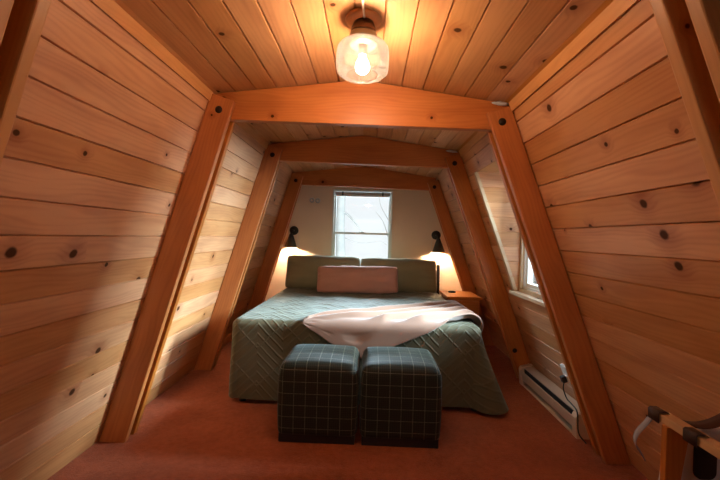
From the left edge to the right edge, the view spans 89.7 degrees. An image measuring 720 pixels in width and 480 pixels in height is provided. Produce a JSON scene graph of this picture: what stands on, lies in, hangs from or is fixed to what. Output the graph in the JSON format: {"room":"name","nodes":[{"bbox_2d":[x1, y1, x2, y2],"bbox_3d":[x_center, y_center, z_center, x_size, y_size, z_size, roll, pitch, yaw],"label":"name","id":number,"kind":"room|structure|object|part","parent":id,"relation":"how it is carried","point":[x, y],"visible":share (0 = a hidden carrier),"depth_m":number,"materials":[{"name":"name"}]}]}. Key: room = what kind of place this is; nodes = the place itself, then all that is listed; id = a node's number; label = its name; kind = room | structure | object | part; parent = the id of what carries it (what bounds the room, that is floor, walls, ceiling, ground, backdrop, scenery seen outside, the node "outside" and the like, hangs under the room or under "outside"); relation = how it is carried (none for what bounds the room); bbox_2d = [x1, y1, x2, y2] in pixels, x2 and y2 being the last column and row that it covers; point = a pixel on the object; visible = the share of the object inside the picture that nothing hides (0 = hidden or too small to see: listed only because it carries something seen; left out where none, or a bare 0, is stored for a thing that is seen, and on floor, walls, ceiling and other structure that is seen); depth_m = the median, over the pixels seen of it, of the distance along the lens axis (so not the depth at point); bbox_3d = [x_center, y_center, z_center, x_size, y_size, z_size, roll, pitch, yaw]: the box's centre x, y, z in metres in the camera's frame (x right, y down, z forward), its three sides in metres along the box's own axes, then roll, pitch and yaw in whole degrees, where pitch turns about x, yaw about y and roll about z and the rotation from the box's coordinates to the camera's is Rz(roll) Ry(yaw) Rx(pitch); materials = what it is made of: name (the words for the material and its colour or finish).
{"room":"attic bedroom","nodes":[
{"label":"attic bedroom","id":0,"kind":"room"},
{"bbox_2d":[0,0,294,479],"bbox_3d":[-1.311,0.165,1.688,0.704,2.210,6.700,2,1,2],"label":"wall","id":1,"kind":"structure","parent":0,"point":[104,133],"depth_m":1.68,"materials":[{"name":"brown wood"}]},
{"bbox_2d":[89,0,271,148],"bbox_3d":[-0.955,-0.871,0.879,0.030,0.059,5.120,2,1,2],"label":"trim","id":2,"kind":"structure","parent":1,"relation":"attached to","point":[110,8],"depth_m":1.65,"materials":[{"name":"brown wood"}]},
{"bbox_2d":[47,341,648,479],"bbox_3d":[0.007,1.351,1.662,3.800,0.080,6.900,2,1,2],"label":"floor","id":3,"kind":"structure","parent":0,"point":[193,430],"depth_m":2.24,"materials":[{"name":"orange carpet"}]},
{"bbox_2d":[277,344,359,444],"bbox_3d":[-0.266,1.030,2.521,0.526,0.530,0.472,2,1,2],"label":"ottoman","id":4,"kind":"object","parent":3,"relation":"on","point":[319,384],"visible":1,"depth_m":2.29,"materials":[{"name":"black dark plaid fabric"}]},
{"bbox_2d":[239,264,476,410],"bbox_3d":[0.014,0.796,3.845,1.972,0.990,2.045,2,1,2],"label":"bed","id":5,"kind":"object","parent":3,"relation":"on","point":[438,265],"visible":0.06,"depth_m":4.68,"materials":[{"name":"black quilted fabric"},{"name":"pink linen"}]},
{"bbox_2d":[229,287,508,414],"bbox_3d":[0.086,0.946,3.755,2.191,0.649,2.109,2,1,2],"label":"bedspread","id":6,"kind":"object","parent":5,"relation":"on","point":[263,336],"visible":0.62,"depth_m":2.81,"materials":[{"name":"green fabric"}]},
{"bbox_2d":[285,255,359,288],"bbox_3d":[-0.471,0.413,4.618,0.942,0.427,0.297,2,1,0],"label":"pillow","id":7,"kind":"object","parent":6,"relation":"on","point":[302,271],"visible":0.66,"depth_m":4.54,"materials":[{"name":"green fabric"}]},
{"bbox_2d":[317,266,397,293],"bbox_3d":[-0.030,0.470,4.305,0.964,0.328,0.204,2,1,1],"label":"lumbar pillow","id":8,"kind":"object","parent":6,"relation":"on","point":[340,279],"visible":1,"depth_m":4.24,"materials":[{"name":"pink fabric"}]},
{"bbox_2d":[303,300,483,357],"bbox_3d":[0.410,0.742,3.033,1.733,0.335,0.682,1,1,-28],"label":"throw blanket","id":9,"kind":"object","parent":6,"relation":"on","point":[388,325],"visible":0.97,"depth_m":2.80,"materials":[{"name":"fabric"}]},
{"bbox_2d":[360,258,436,292],"bbox_3d":[0.484,0.446,4.591,0.972,0.426,0.294,2,1,4],"label":"pillow","id":10,"kind":"object","parent":6,"relation":"on","point":[414,275],"visible":0.7,"depth_m":4.49,"materials":[{"name":"green fabric"}]},
{"bbox_3d":[1.005,0.815,4.761,0.040,0.990,0.160,2,1,2],"label":"headboard post","id":11,"kind":"part","parent":5,"relation":"part of","materials":[{"name":"black metal"}]},
{"bbox_2d":[0,0,719,208],"bbox_3d":[-0.004,0.171,0.932,3.257,2.292,0.140,2,1,2],"label":"wooden beam","id":12,"kind":"structure","parent":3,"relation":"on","point":[689,30],"depth_m":0.95,"materials":[{"name":"brown wood"}]},
{"bbox_3d":[-1.237,0.192,0.925,0.795,2.181,0.038,2,1,2],"label":"leg","id":13,"kind":"part","parent":12,"relation":"part of","materials":[{"name":"brown wood"}]},
{"bbox_3d":[-1.236,0.191,1.017,0.791,2.181,0.038,2,1,2],"label":"leg","id":14,"kind":"part","parent":12,"relation":"part of","materials":[{"name":"brown wood"}]},
{"bbox_3d":[1.166,0.284,0.952,0.913,2.131,0.038,2,1,2],"label":"leg","id":15,"kind":"part","parent":12,"relation":"part of","materials":[{"name":"brown wood"}]},
{"bbox_3d":[1.161,0.284,0.860,0.917,2.131,0.038,2,1,2],"label":"leg","id":16,"kind":"part","parent":12,"relation":"part of","materials":[{"name":"brown wood"}]},
{"bbox_2d":[194,135,530,378],"bbox_3d":[0.066,0.149,3.481,3.257,2.292,0.140,2,1,2],"label":"frame","id":17,"kind":"object","parent":3,"relation":"on","point":[354,150],"visible":0.91,"depth_m":3.45,"materials":[{"name":"brown wood"}]},
{"bbox_3d":[-1.167,0.171,3.474,0.795,2.181,0.038,2,1,2],"label":"leg","id":18,"kind":"part","parent":17,"relation":"part of","materials":[{"name":"brown wood"}]},
{"bbox_3d":[-1.166,0.170,3.566,0.791,2.181,0.038,2,1,2],"label":"leg","id":19,"kind":"part","parent":17,"relation":"part of","materials":[{"name":"brown wood"}]},
{"bbox_3d":[1.236,0.263,3.501,0.913,2.131,0.038,2,1,2],"label":"leg","id":20,"kind":"part","parent":17,"relation":"part of","materials":[{"name":"brown wood"}]},
{"bbox_3d":[1.232,0.263,3.409,0.917,2.131,0.038,2,1,2],"label":"leg","id":21,"kind":"part","parent":17,"relation":"part of","materials":[{"name":"brown wood"}]},
{"bbox_2d":[99,80,630,464],"bbox_3d":[0.032,0.160,2.261,3.257,2.292,0.140,2,1,2],"label":"frame","id":22,"kind":"object","parent":3,"relation":"on","point":[345,103],"visible":0.97,"depth_m":2.23,"materials":[{"name":"brown wood"}]},
{"bbox_3d":[-1.200,0.181,2.255,0.795,2.181,0.038,2,1,2],"label":"leg","id":23,"kind":"part","parent":22,"relation":"part of","materials":[{"name":"brown wood"}]},
{"bbox_3d":[-1.200,0.180,2.347,0.791,2.181,0.038,2,1,2],"label":"leg","id":24,"kind":"part","parent":22,"relation":"part of","materials":[{"name":"brown wood"}]},
{"bbox_2d":[492,101,508,105],"bbox_3d":[0.845,-0.824,2.186,0.105,0.027,0.031,2,1,2],"label":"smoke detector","id":25,"kind":"object","parent":22,"relation":"on","point":[499,103],"visible":1,"depth_m":2.18,"materials":[{"name":"grey plastic"}]},
{"bbox_3d":[1.203,0.273,2.281,0.913,2.131,0.038,2,1,2],"label":"leg","id":26,"kind":"part","parent":22,"relation":"part of","materials":[{"name":"brown wood"}]},
{"bbox_3d":[1.198,0.274,2.189,0.917,2.131,0.038,2,1,2],"label":"leg","id":27,"kind":"part","parent":22,"relation":"part of","materials":[{"name":"brown wood"}]},
{"bbox_2d":[247,166,493,344],"bbox_3d":[0.098,0.170,4.661,3.257,2.232,0.140,2,1,2],"label":"frame","id":28,"kind":"object","parent":3,"relation":"on","point":[364,176],"visible":0.87,"depth_m":4.63,"materials":[{"name":"brown wood"}]},
{"bbox_3d":[-1.144,0.191,4.654,0.777,2.121,0.038,2,1,2],"label":"leg","id":29,"kind":"part","parent":28,"relation":"part of","materials":[{"name":"brown wood"}]},
{"bbox_3d":[-1.143,0.190,4.746,0.773,2.121,0.038,2,1,2],"label":"leg","id":30,"kind":"part","parent":28,"relation":"part of","materials":[{"name":"brown wood"}]},
{"bbox_3d":[1.279,0.283,4.680,0.891,2.071,0.038,2,1,2],"label":"leg","id":31,"kind":"part","parent":28,"relation":"part of","materials":[{"name":"brown wood"}]},
{"bbox_3d":[1.275,0.284,4.588,0.895,2.071,0.038,2,1,2],"label":"leg","id":32,"kind":"part","parent":28,"relation":"part of","materials":[{"name":"brown wood"}]},
{"bbox_2d":[360,347,441,448],"bbox_3d":[0.265,1.045,2.505,0.526,0.530,0.472,2,1,2],"label":"ottoman","id":33,"kind":"object","parent":3,"relation":"on","point":[401,387],"visible":1,"depth_m":2.28,"materials":[{"name":"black plaid wool fabric"}]},
{"bbox_2d":[439,291,481,315],"bbox_3d":[1.184,0.982,4.321,0.394,0.675,0.492,2,1,2],"label":"nightstand","id":34,"kind":"object","parent":3,"relation":"on","point":[468,299],"visible":0.36,"depth_m":4.11,"materials":[{"name":"brown wood"}]},
{"bbox_3d":[1.187,0.774,4.111,0.310,0.165,0.016,2,1,2],"label":"drawer","id":35,"kind":"part","parent":34,"relation":"part of","materials":[{"name":"brown wood"}]},
{"bbox_2d":[519,364,589,439],"bbox_3d":[1.553,1.249,2.909,0.174,0.187,0.940,2,1,2],"label":"baseboard heater","id":36,"kind":"object","parent":3,"relation":"on","point":[552,397],"visible":0.77,"depth_m":2.80,"materials":[{"name":"beige metal"}]},
{"bbox_3d":[1.595,1.250,2.902,0.083,0.163,0.930,2,1,2],"label":"panel","id":37,"kind":"part","parent":36,"relation":"part of","materials":[{"name":"beige metal"}]},
{"bbox_2d":[648,406,719,479],"bbox_3d":[1.174,0.974,1.151,0.309,0.748,0.320,2,1,2],"label":"luggage rack","id":38,"kind":"object","parent":3,"relation":"on","point":[676,433],"visible":1,"depth_m":1.22,"materials":[{"name":"brown wood"}]},
{"bbox_2d":[633,416,651,460],"bbox_3d":[1.023,0.711,1.312,0.057,0.170,0.033,2,1,12],"label":"strap","id":39,"kind":"object","parent":38,"relation":"hanging from","point":[647,421],"visible":0.98,"depth_m":1.31,"materials":[{"name":"grey"}]},
{"bbox_3d":[1.061,0.988,1.229,0.078,0.712,0.022,2,1,2],"label":"leg","id":40,"kind":"part","parent":38,"relation":"part of","materials":[{"name":"brown wood"}]},
{"bbox_3d":[1.060,0.619,1.151,0.044,0.028,0.320,2,1,2],"label":"rail","id":41,"kind":"part","parent":38,"relation":"part of","materials":[{"name":"brown wood"}]},
{"bbox_2d":[121,0,604,177],"bbox_3d":[-0.020,-0.901,1.644,1.826,0.270,6.700,2,1,2],"label":"ceiling","id":42,"kind":"structure","parent":0,"point":[477,49],"depth_m":1.72,"materials":[{"name":"brown wood"}]},
{"bbox_2d":[336,0,388,83],"bbox_3d":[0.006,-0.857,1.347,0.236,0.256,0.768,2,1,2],"label":"ceiling lamp","id":43,"kind":"object","parent":42,"relation":"attached to","point":[363,40],"visible":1,"depth_m":1.57,"materials":[{"name":"clear glass"}]},
{"bbox_3d":[0.012,-0.801,1.614,0.236,0.141,0.236,2,1,2],"label":"lamp shade","id":44,"kind":"part","parent":43,"relation":"part of","materials":[{"name":"clear glass"}]},
{"bbox_3d":[0.011,-0.780,1.614,0.060,0.079,0.060,2,1,2],"label":"bulb","id":45,"kind":"part","parent":43,"relation":"part of","materials":[{"name":"white glass"}]},
{"bbox_2d":[358,43,367,55],"bbox_3d":[0.013,-0.843,1.613,0.040,0.046,0.040,2,1,2],"label":"socket","id":46,"kind":"object","parent":43,"relation":"attached to","point":[362,47],"depth_m":1.60,"materials":[{"name":"grey metal"}]},
{"bbox_2d":[265,185,461,300],"bbox_3d":[0.112,0.057,5.059,3.550,2.450,0.120,2,1,2],"label":"wall","id":47,"kind":"structure","parent":0,"point":[414,216],"depth_m":4.99,"materials":[{"name":"beige paint"}]},
{"bbox_2d":[284,226,298,254],"bbox_3d":[-0.943,0.213,4.929,0.178,0.812,0.201,2,1,2],"label":"wall sconce","id":48,"kind":"object","parent":47,"relation":"attached to","point":[290,242],"visible":0.93,"depth_m":4.89,"materials":[{"name":"black metal"}]},
{"bbox_3d":[-0.941,0.003,4.913,0.172,0.188,0.172,2,1,2],"label":"lamp shade","id":49,"kind":"part","parent":48,"relation":"part of","materials":[{"name":"black metal"}]},
{"bbox_3d":[-0.915,-0.131,5.017,0.124,0.124,0.018,2,1,2],"label":"wall plate","id":50,"kind":"part","parent":48,"relation":"part of","materials":[{"name":"black metal"}]},
{"bbox_2d":[331,189,392,258],"bbox_3d":[0.025,-0.091,5.040,0.830,1.202,0.102,2,1,2],"label":"window","id":51,"kind":"structure","parent":47,"relation":"in","point":[334,204],"depth_m":5.01,"materials":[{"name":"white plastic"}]},
{"bbox_3d":[0.018,0.192,5.040,0.788,0.591,0.030,2,1,2],"label":"sash","id":52,"kind":"part","parent":51,"relation":"part of","materials":[{"name":"white plastic"}]},
{"bbox_3d":[0.034,-0.375,5.068,0.788,0.591,0.030,2,1,2],"label":"sash","id":53,"kind":"part","parent":51,"relation":"part of","materials":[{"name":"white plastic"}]},
{"bbox_2d":[336,191,389,196],"bbox_3d":[0.039,-0.628,4.992,0.750,0.062,0.048,2,1,2],"label":"window blind","id":54,"kind":"object","parent":51,"relation":"attached to","point":[352,194],"visible":1,"depth_m":4.98,"materials":[{"name":"grey"}]},
{"bbox_2d":[430,231,444,259],"bbox_3d":[1.047,0.279,4.875,0.179,0.812,0.201,2,1,2],"label":"wall sconce","id":55,"kind":"object","parent":47,"relation":"attached to","point":[438,247],"visible":0.89,"depth_m":4.83,"materials":[{"name":"black metal"}]},
{"bbox_3d":[1.044,-0.066,4.964,0.124,0.124,0.018,2,1,2],"label":"wall plate","id":56,"kind":"part","parent":55,"relation":"part of","materials":[{"name":"black metal"}]},
{"bbox_3d":[1.056,0.070,4.858,0.172,0.188,0.172,2,1,2],"label":"lamp shade","id":57,"kind":"part","parent":55,"relation":"part of","materials":[{"name":"black metal"}]},
{"bbox_2d":[477,160,520,290],"bbox_3d":[1.230,-0.084,2.781,0.489,1.050,0.710,2,1,2],"label":"wall","id":58,"kind":"structure","parent":0,"point":[490,176],"depth_m":3.13,"materials":[{"name":"brown wood"}]},
{"bbox_2d":[519,237,542,299],"bbox_3d":[1.427,-0.063,2.776,0.094,1.020,0.710,2,1,2],"label":"window","id":59,"kind":"structure","parent":58,"relation":"in","point":[528,284],"depth_m":3.07,"materials":[{"name":"white wood"}]},
{"bbox_3d":[1.428,0.160,2.778,0.030,0.475,0.610,2,1,2],"label":"sash","id":60,"kind":"part","parent":59,"relation":"part of","materials":[{"name":"white plastic"}]},
{"bbox_3d":[1.428,0.160,2.778,0.004,0.419,0.554,2,1,2],"label":"pane","id":61,"kind":"part","parent":59,"relation":"part of","materials":[{"name":"clear glass"}]},
{"bbox_2d":[436,0,719,479],"bbox_3d":[1.273,0.253,1.618,0.834,2.180,6.700,2,1,2],"label":"wall","id":62,"kind":"structure","parent":0,"point":[621,176],"depth_m":1.57,"materials":[{"name":"brown wood"}]},
{"bbox_2d":[473,172,517,290],"bbox_3d":[1.172,-0.070,2.783,0.401,1.020,0.800,2,1,2],"label":"trim","id":63,"kind":"structure","parent":62,"relation":"attached to","point":[476,174],"depth_m":3.14,"materials":[{"name":"beige wood"}]},
{"bbox_2d":[509,290,544,306],"bbox_3d":[1.381,0.460,2.787,0.157,0.028,0.820,2,1,2],"label":"trim","id":64,"kind":"structure","parent":62,"relation":"attached to","point":[516,293],"depth_m":2.83,"materials":[{"name":"beige wood"}]},
{"bbox_2d":[456,0,638,155],"bbox_3d":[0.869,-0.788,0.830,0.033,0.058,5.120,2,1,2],"label":"trim","id":65,"kind":"structure","parent":62,"relation":"attached to","point":[616,9],"depth_m":1.51,"materials":[{"name":"brown wood"}]},
{"bbox_2d":[560,363,570,383],"bbox_3d":[1.510,0.978,2.650,0.062,0.125,0.075,2,1,2],"label":"wall outlet","id":66,"kind":"object","parent":62,"relation":"attached to","point":[563,368],"visible":0.69,"depth_m":2.64,"materials":[{"name":"white plastic"}]},
{"bbox_2d":[560,375,586,443],"bbox_3d":[1.482,1.167,2.524,0.052,0.348,0.296,2,1,2],"label":"power cord","id":67,"kind":"object","parent":66,"relation":"attached to","point":[563,378],"visible":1,"depth_m":2.60,"materials":[{"name":"black rubber"},{"name":"plastic"}]},
{"label":"outside","id":68,"kind":"structure","parent":0,"visible":0},
{"bbox_3d":[0.016,4.332,5.038,60.000,0.100,70.000,2,1,2],"label":"ground","id":69,"kind":"structure","parent":68,"visible":0},
{"bbox_2d":[336,196,383,255],"bbox_3d":[0.022,0.230,10.506,1.522,8.004,0.336,2,1,2],"label":"tree","id":70,"kind":"object","parent":69,"relation":"on","point":[340,215],"visible":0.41,"depth_m":10.41,"materials":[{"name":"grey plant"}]},
{"bbox_2d":[376,199,388,235],"bbox_3d":[0.977,0.226,13.981,0.809,8.002,0.138,2,1,2],"label":"tree","id":71,"kind":"object","parent":69,"relation":"on","point":[379,199],"visible":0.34,"depth_m":13.96,"materials":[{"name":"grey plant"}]}
]}

